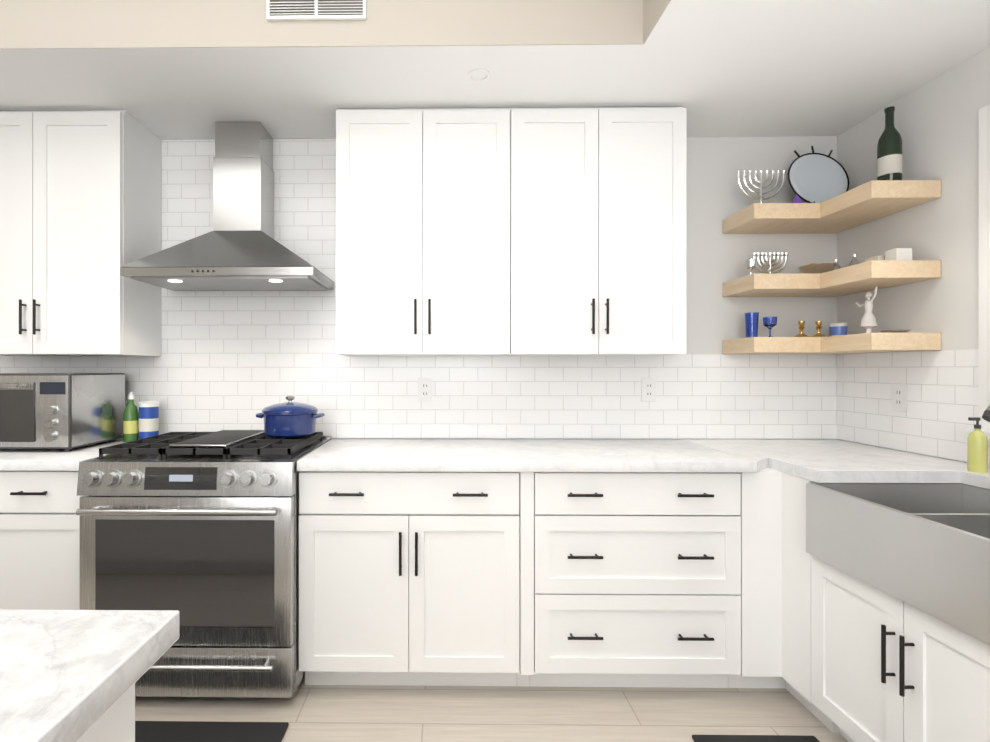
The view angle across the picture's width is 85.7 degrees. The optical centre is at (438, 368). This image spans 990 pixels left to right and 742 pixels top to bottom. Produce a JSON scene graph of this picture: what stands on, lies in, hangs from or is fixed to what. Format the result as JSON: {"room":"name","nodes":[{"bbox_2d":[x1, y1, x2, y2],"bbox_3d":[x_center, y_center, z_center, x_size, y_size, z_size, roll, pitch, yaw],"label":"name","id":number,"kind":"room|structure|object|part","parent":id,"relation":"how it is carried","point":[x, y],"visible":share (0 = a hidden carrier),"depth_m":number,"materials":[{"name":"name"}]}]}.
{"room":"kitchen","nodes":[
{"label":"kitchen","id":0,"kind":"room"},
{"bbox_2d":[135,673,847,741],"bbox_3d":[-0.786,1.306,-0.542,5.600,0.100,6.550,0,0,1],"label":"floor","id":1,"kind":"structure","parent":0,"point":[357,713],"depth_m":1.93,"materials":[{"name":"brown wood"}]},
{"bbox_2d":[0,471,80,609],"bbox_3d":[-1.538,0.821,2.313,0.423,0.870,0.652,0,0,1],"label":"base cabinet","id":2,"kind":"object","parent":1,"relation":"on","point":[39,544],"visible":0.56,"depth_m":2.03,"materials":[{"name":"white wood"}]},
{"bbox_2d":[0,609,178,741],"bbox_3d":[-1.524,0.796,0.023,2.310,0.920,1.460,0,0,1],"label":"kitchen island","id":3,"kind":"object","parent":1,"relation":"on","point":[70,675],"visible":1,"depth_m":0.62,"materials":[{"name":"white stone"}]},
{"bbox_2d":[76,430,331,697],"bbox_3d":[-0.927,0.775,2.251,0.791,0.962,0.745,0,0,1],"label":"range","id":4,"kind":"object","parent":1,"relation":"on","point":[199,531],"visible":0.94,"depth_m":1.95,"materials":[{"name":"silver metal"}]},
{"bbox_2d":[256,395,324,437],"bbox_3d":[-0.676,0.214,2.417,0.316,0.182,0.248,0,0,1],"label":"pot","id":5,"kind":"object","parent":4,"relation":"on","point":[289,419],"visible":1,"depth_m":2.32,"materials":[{"name":"blue metal"}]},
{"bbox_2d":[135,721,288,741],"bbox_3d":[-0.943,1.249,1.603,0.830,0.014,0.535,0,0,1],"label":"area rug","id":6,"kind":"object","parent":1,"relation":"on","point":[173,731],"visible":0.54,"depth_m":1.81,"materials":[{"name":"black fabric"}]},
{"bbox_2d":[299,471,533,685],"bbox_3d":[-0.082,0.821,2.294,0.891,0.870,0.653,0,0,1],"label":"base cabinet","id":7,"kind":"object","parent":1,"relation":"on","point":[409,578],"depth_m":2.01,"materials":[{"name":"white wood"}]},
{"bbox_3d":[0.339,0.821,2.307,0.050,0.870,0.617,0,0,1],"label":"base cabinet fillers","id":8,"kind":"part","parent":7,"relation":"part of","materials":[{"name":"white wood"}]},
{"bbox_2d":[530,472,740,687],"bbox_3d":[0.753,0.821,2.284,0.775,0.870,0.652,0,0,1],"label":"drawers","id":9,"kind":"object","parent":1,"relation":"on","point":[637,579],"visible":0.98,"depth_m":2.00,"materials":[{"name":"white wood"}]},
{"bbox_2d":[692,735,819,741],"bbox_3d":[1.062,1.249,1.390,0.415,0.014,0.820,0,0,1],"label":"area rug","id":10,"kind":"object","parent":1,"relation":"on","point":[746,738],"visible":0.94,"depth_m":1.78,"materials":[{"name":"black fabric"}]},
{"bbox_2d":[728,468,838,732],"bbox_3d":[1.544,0.821,2.213,0.804,0.870,0.774,0,0,1],"label":"base cabinet","id":11,"kind":"object","parent":1,"relation":"on","point":[775,595],"visible":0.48,"depth_m":1.99,"materials":[{"name":"white wood"}]},
{"bbox_2d":[0,438,989,488],"bbox_3d":[-0.391,0.366,1.532,4.656,0.040,2.186,0,0,1],"label":"countertop","id":12,"kind":"structure","parent":11,"relation":"on","point":[828,461],"depth_m":2.04,"materials":[{"name":"stone"}]},
{"bbox_2d":[0,373,124,451],"bbox_3d":[-1.773,0.183,2.337,0.532,0.325,0.439,0,0,1],"label":"microwave","id":13,"kind":"object","parent":12,"relation":"on","point":[67,412],"visible":0.96,"depth_m":2.17,"materials":[{"name":"metal"}]},
{"bbox_2d":[123,392,138,441],"bbox_3d":[-1.457,0.229,2.512,0.065,0.235,0.065,0,0,1],"label":"dish soap bottle","id":14,"kind":"object","parent":12,"relation":"on","point":[130,423],"visible":0.96,"depth_m":2.49,"materials":[{"name":"green"}]},
{"bbox_2d":[138,401,158,438],"bbox_3d":[-1.377,0.251,2.521,0.088,0.190,0.088,0,0,1],"label":"can","id":15,"kind":"object","parent":12,"relation":"on","point":[148,418],"visible":0.83,"depth_m":2.49,"materials":[{"name":"blue"}]},
{"bbox_2d":[806,483,989,644],"bbox_3d":[1.511,0.507,1.454,0.528,0.237,0.700,0,0,1],"label":"farmhouse sink","id":16,"kind":"object","parent":12,"relation":"in","point":[924,547],"visible":1,"depth_m":1.50,"materials":[{"name":"silver metal"}]},
{"bbox_2d":[967,417,987,472],"bbox_3d":[1.805,0.255,1.776,0.050,0.182,0.047,0,0,1],"label":"soap bottle","id":17,"kind":"object","parent":12,"relation":"on","point":[977,450],"visible":0.98,"depth_m":1.76,"materials":[{"name":"yellow plastic"}]},
{"bbox_2d":[982,405,989,421],"bbox_3d":[1.751,0.137,1.534,0.300,0.417,0.095,0,0,1],"label":"faucet","id":18,"kind":"object","parent":12,"relation":"on","point":[986,415],"visible":1,"depth_m":1.56,"materials":[{"name":"silver metal"}]},
{"bbox_2d":[811,555,989,741],"bbox_3d":[1.590,0.821,1.453,0.692,0.870,0.740,0,0,1],"label":"base cabinet","id":19,"kind":"object","parent":1,"relation":"on","point":[886,667],"visible":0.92,"depth_m":1.50,"materials":[{"name":"white wood"}]},
{"bbox_2d":[0,0,989,139],"bbox_3d":[-0.786,-1.442,-0.541,5.400,0.605,6.350,0,0,1],"label":"ceiling","id":20,"kind":"structure","parent":0,"point":[178,69],"depth_m":1.95,"materials":[{"name":"white paint"}]},
{"bbox_2d":[266,0,365,20],"bbox_3d":[-0.430,-1.305,1.868,0.350,0.147,0.012,0,0,1],"label":"ceiling vent","id":21,"kind":"object","parent":20,"relation":"in","point":[289,10],"visible":1,"depth_m":1.87,"materials":[{"name":"white metal"}]},
{"bbox_2d":[468,69,489,81],"bbox_3d":[0.158,-1.135,2.052,0.083,0.007,0.083,0,0,1],"label":"recessed light","id":22,"kind":"object","parent":20,"relation":"in","point":[478,75],"visible":1,"depth_m":2.05,"materials":[{"name":"white"}]},
{"bbox_2d":[332,136,836,438],"bbox_3d":[-0.744,-0.294,2.693,5.640,3.100,0.120,0,0,1],"label":"wall","id":23,"kind":"structure","parent":0,"point":[716,196],"depth_m":2.60,"materials":[{"name":"white paint"}]},
{"bbox_2d":[0,110,160,355],"bbox_3d":[-1.762,-0.599,2.453,0.770,1.076,0.366,0,0,1],"label":"upper cabinet","id":24,"kind":"object","parent":23,"relation":"attached to","point":[80,208],"visible":1,"depth_m":2.31,"materials":[{"name":"white wood"}]},
{"bbox_2d":[120,122,333,290],"bbox_3d":[-0.925,-0.758,2.422,0.814,0.758,0.418,0,0,1],"label":"range hood","id":25,"kind":"object","parent":23,"relation":"attached to","point":[238,248],"visible":1,"depth_m":2.41,"materials":[{"name":"silver metal"}]},
{"bbox_2d":[0,139,836,438],"bbox_3d":[-0.596,-0.396,2.626,5.098,1.481,0.006,0,0,1],"label":"wall tile","id":26,"kind":"structure","parent":23,"relation":"attached to","point":[232,359],"depth_m":2.62,"materials":[{"name":"white tile"}]},
{"bbox_2d":[418,378,431,400],"bbox_3d":[-0.065,0.104,2.613,0.072,0.116,0.007,0,0,1],"label":"electrical outlet","id":27,"kind":"object","parent":26,"relation":"attached to","point":[424,389],"visible":1,"depth_m":2.61,"materials":[{"name":"white plastic"}]},
{"bbox_2d":[641,378,655,401],"bbox_3d":[1.033,0.104,2.599,0.072,0.116,0.007,0,0,1],"label":"electrical outlet","id":28,"kind":"object","parent":26,"relation":"attached to","point":[648,389],"visible":1,"depth_m":2.60,"materials":[{"name":"white plastic"}]},
{"bbox_2d":[336,108,509,355],"bbox_3d":[-0.066,-0.599,2.431,0.754,1.076,0.366,0,0,1],"label":"upper cabinet","id":29,"kind":"object","parent":23,"relation":"attached to","point":[422,231],"visible":0.98,"depth_m":2.29,"materials":[{"name":"white wood"}]},
{"bbox_2d":[505,107,685,355],"bbox_3d":[0.690,-0.599,2.422,0.753,1.076,0.366,0,0,1],"label":"upper cabinet","id":30,"kind":"object","parent":23,"relation":"attached to","point":[597,231],"visible":1,"depth_m":2.28,"materials":[{"name":"white wood"}]},
{"bbox_2d":[723,333,940,353],"bbox_3d":[1.670,-0.105,2.326,0.557,0.068,0.547,0,0,1],"label":"corner shelf","id":31,"kind":"object","parent":23,"relation":"attached to","point":[870,343],"visible":1,"depth_m":2.24,"materials":[{"name":"brown wood"}]},
{"bbox_2d":[744,312,758,337],"bbox_3d":[1.463,-0.200,2.475,0.060,0.120,0.060,0,0,1],"label":"glass","id":32,"kind":"object","parent":31,"relation":"on","point":[751,323],"visible":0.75,"depth_m":2.45,"materials":[{"name":"blue glass"}]},
{"bbox_2d":[763,316,776,336],"bbox_3d":[1.548,-0.190,2.474,0.060,0.100,0.060,0,0,1],"label":"glass","id":33,"kind":"object","parent":31,"relation":"on","point":[769,323],"visible":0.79,"depth_m":2.46,"materials":[{"name":"blue glass"}]},
{"bbox_2d":[795,321,825,336],"bbox_3d":[1.733,-0.180,2.471,0.160,0.080,0.100,0,0,1],"label":"candlesticks","id":34,"kind":"object","parent":31,"relation":"on","point":[801,327],"visible":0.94,"depth_m":2.46,"materials":[{"name":"gold metal"}]},
{"bbox_2d":[829,323,847,335],"bbox_3d":[1.868,-0.175,2.475,0.069,0.070,0.069,0,0,1],"label":"ceramic cup","id":35,"kind":"object","parent":31,"relation":"on","point":[836,329],"visible":0.67,"depth_m":2.45,"materials":[{"name":"blue ceramic"}]},
{"bbox_2d":[855,287,877,332],"bbox_3d":[1.851,-0.242,2.284,0.060,0.205,0.117,0,0,1],"label":"decorative figurine","id":36,"kind":"object","parent":31,"relation":"on","point":[868,323],"visible":0.77,"depth_m":2.27,"materials":[{"name":"white ceramic"}]},
{"bbox_2d":[879,329,910,332],"bbox_3d":[1.844,-0.147,2.140,0.100,0.014,0.098,0,0,1],"label":"decorative dish","id":37,"kind":"object","parent":31,"relation":"on","point":[895,331],"visible":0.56,"depth_m":2.11,"materials":[{"name":"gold metal"}]},
{"bbox_2d":[723,260,940,296],"bbox_3d":[1.670,-0.385,2.326,0.557,0.068,0.547,0,0,1],"label":"corner shelf","id":38,"kind":"object","parent":23,"relation":"attached to","point":[865,276],"visible":1,"depth_m":2.30,"materials":[{"name":"brown wood"}]},
{"bbox_2d":[744,259,756,274],"bbox_3d":[1.453,-0.463,2.465,0.051,0.085,0.051,0,0,1],"label":"cup","id":39,"kind":"object","parent":38,"relation":"on","point":[750,264],"visible":0.69,"depth_m":2.45,"materials":[{"name":"silver metal"}]},
{"bbox_2d":[752,253,787,272],"bbox_3d":[1.574,-0.484,2.514,0.166,0.128,0.064,0,0,1],"label":"menorah","id":40,"kind":"object","parent":38,"relation":"on","point":[770,265],"visible":0.88,"depth_m":2.51,"materials":[{"name":"silver metal"}]},
{"bbox_2d":[797,263,837,272],"bbox_3d":[1.753,-0.454,2.451,0.156,0.068,0.156,0,0,1],"label":"bowl","id":41,"kind":"object","parent":38,"relation":"on","point":[818,268],"visible":0.62,"depth_m":2.40,"materials":[{"name":"brown wood"}]},
{"bbox_2d":[834,259,839,269],"bbox_3d":[1.838,-0.463,2.450,0.034,0.085,0.034,0,0,1],"label":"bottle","id":42,"kind":"object","parent":38,"relation":"on","point":[836,262],"visible":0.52,"depth_m":2.44,"materials":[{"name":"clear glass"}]},
{"bbox_2d":[850,254,858,265],"bbox_3d":[1.877,-0.468,2.390,0.034,0.095,0.034,0,0,1],"label":"bottle","id":43,"kind":"object","parent":38,"relation":"on","point":[854,261],"visible":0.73,"depth_m":2.38,"materials":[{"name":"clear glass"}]},
{"bbox_2d":[865,248,911,261],"bbox_3d":[1.854,-0.450,2.180,0.090,0.060,0.140,0,0,1],"label":"decorative boxes","id":44,"kind":"object","parent":38,"relation":"on","point":[899,254],"visible":0.5,"depth_m":2.11,"materials":[{"name":"beige"}]},
{"bbox_2d":[723,180,940,233],"bbox_3d":[1.670,-0.695,2.326,0.557,0.068,0.547,0,0,1],"label":"corner shelf","id":45,"kind":"object","parent":23,"relation":"attached to","point":[869,201],"visible":1,"depth_m":2.33,"materials":[{"name":"brown wood"}]},
{"bbox_2d":[737,170,785,202],"bbox_3d":[1.513,-0.828,2.484,0.226,0.197,0.090,0,0,1],"label":"menorah","id":46,"kind":"object","parent":45,"relation":"on","point":[761,198],"visible":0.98,"depth_m":2.48,"materials":[{"name":"silver metal"}]},
{"bbox_2d":[791,195,803,202],"bbox_3d":[1.624,-0.760,2.401,0.060,0.060,0.040,0,0,1],"label":"decorative piece","id":47,"kind":"object","parent":45,"relation":"on","point":[796,199],"visible":0.33,"depth_m":2.39,"materials":[{"name":"purple plastic"}]},
{"bbox_2d":[788,146,848,202],"bbox_3d":[1.768,-0.891,2.479,0.280,0.322,0.141,0,0,1],"label":"plate","id":48,"kind":"object","parent":45,"relation":"on","point":[813,177],"visible":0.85,"depth_m":2.47,"materials":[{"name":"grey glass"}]},
{"bbox_2d":[877,106,902,179],"bbox_3d":[1.865,-0.902,2.190,0.082,0.345,0.082,0,0,1],"label":"wine bottle","id":49,"kind":"object","parent":45,"relation":"on","point":[889,157],"visible":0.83,"depth_m":2.16,"materials":[{"name":"green glass"}]},
{"bbox_2d":[837,46,989,466],"bbox_3d":[1.974,-0.294,-0.577,0.120,3.100,6.350,0,0,1],"label":"wall","id":50,"kind":"structure","parent":0,"point":[936,122],"depth_m":2.08,"materials":[{"name":"white paint"}]},
{"bbox_2d":[837,349,989,465],"bbox_3d":[1.936,0.137,1.495,0.006,0.413,2.192,0,0,1],"label":"wall tile","id":51,"kind":"structure","parent":50,"relation":"attached to","point":[942,397],"depth_m":2.17,"materials":[{"name":"white tile"}]},
{"bbox_2d":[892,383,906,411],"bbox_3d":[1.938,0.121,2.229,0.007,0.116,0.072,0,0,1],"label":"electrical outlet","id":52,"kind":"object","parent":51,"relation":"attached to","point":[899,396],"visible":1,"depth_m":2.23,"materials":[{"name":"white plastic"}]},
{"bbox_2d":[966,104,989,440],"bbox_3d":[1.972,-0.337,1.248,0.160,1.175,1.324,0,0,1],"label":"window","id":53,"kind":"structure","parent":50,"relation":"in","point":[984,258],"depth_m":1.87,"materials":[{"name":"white"}]}
]}

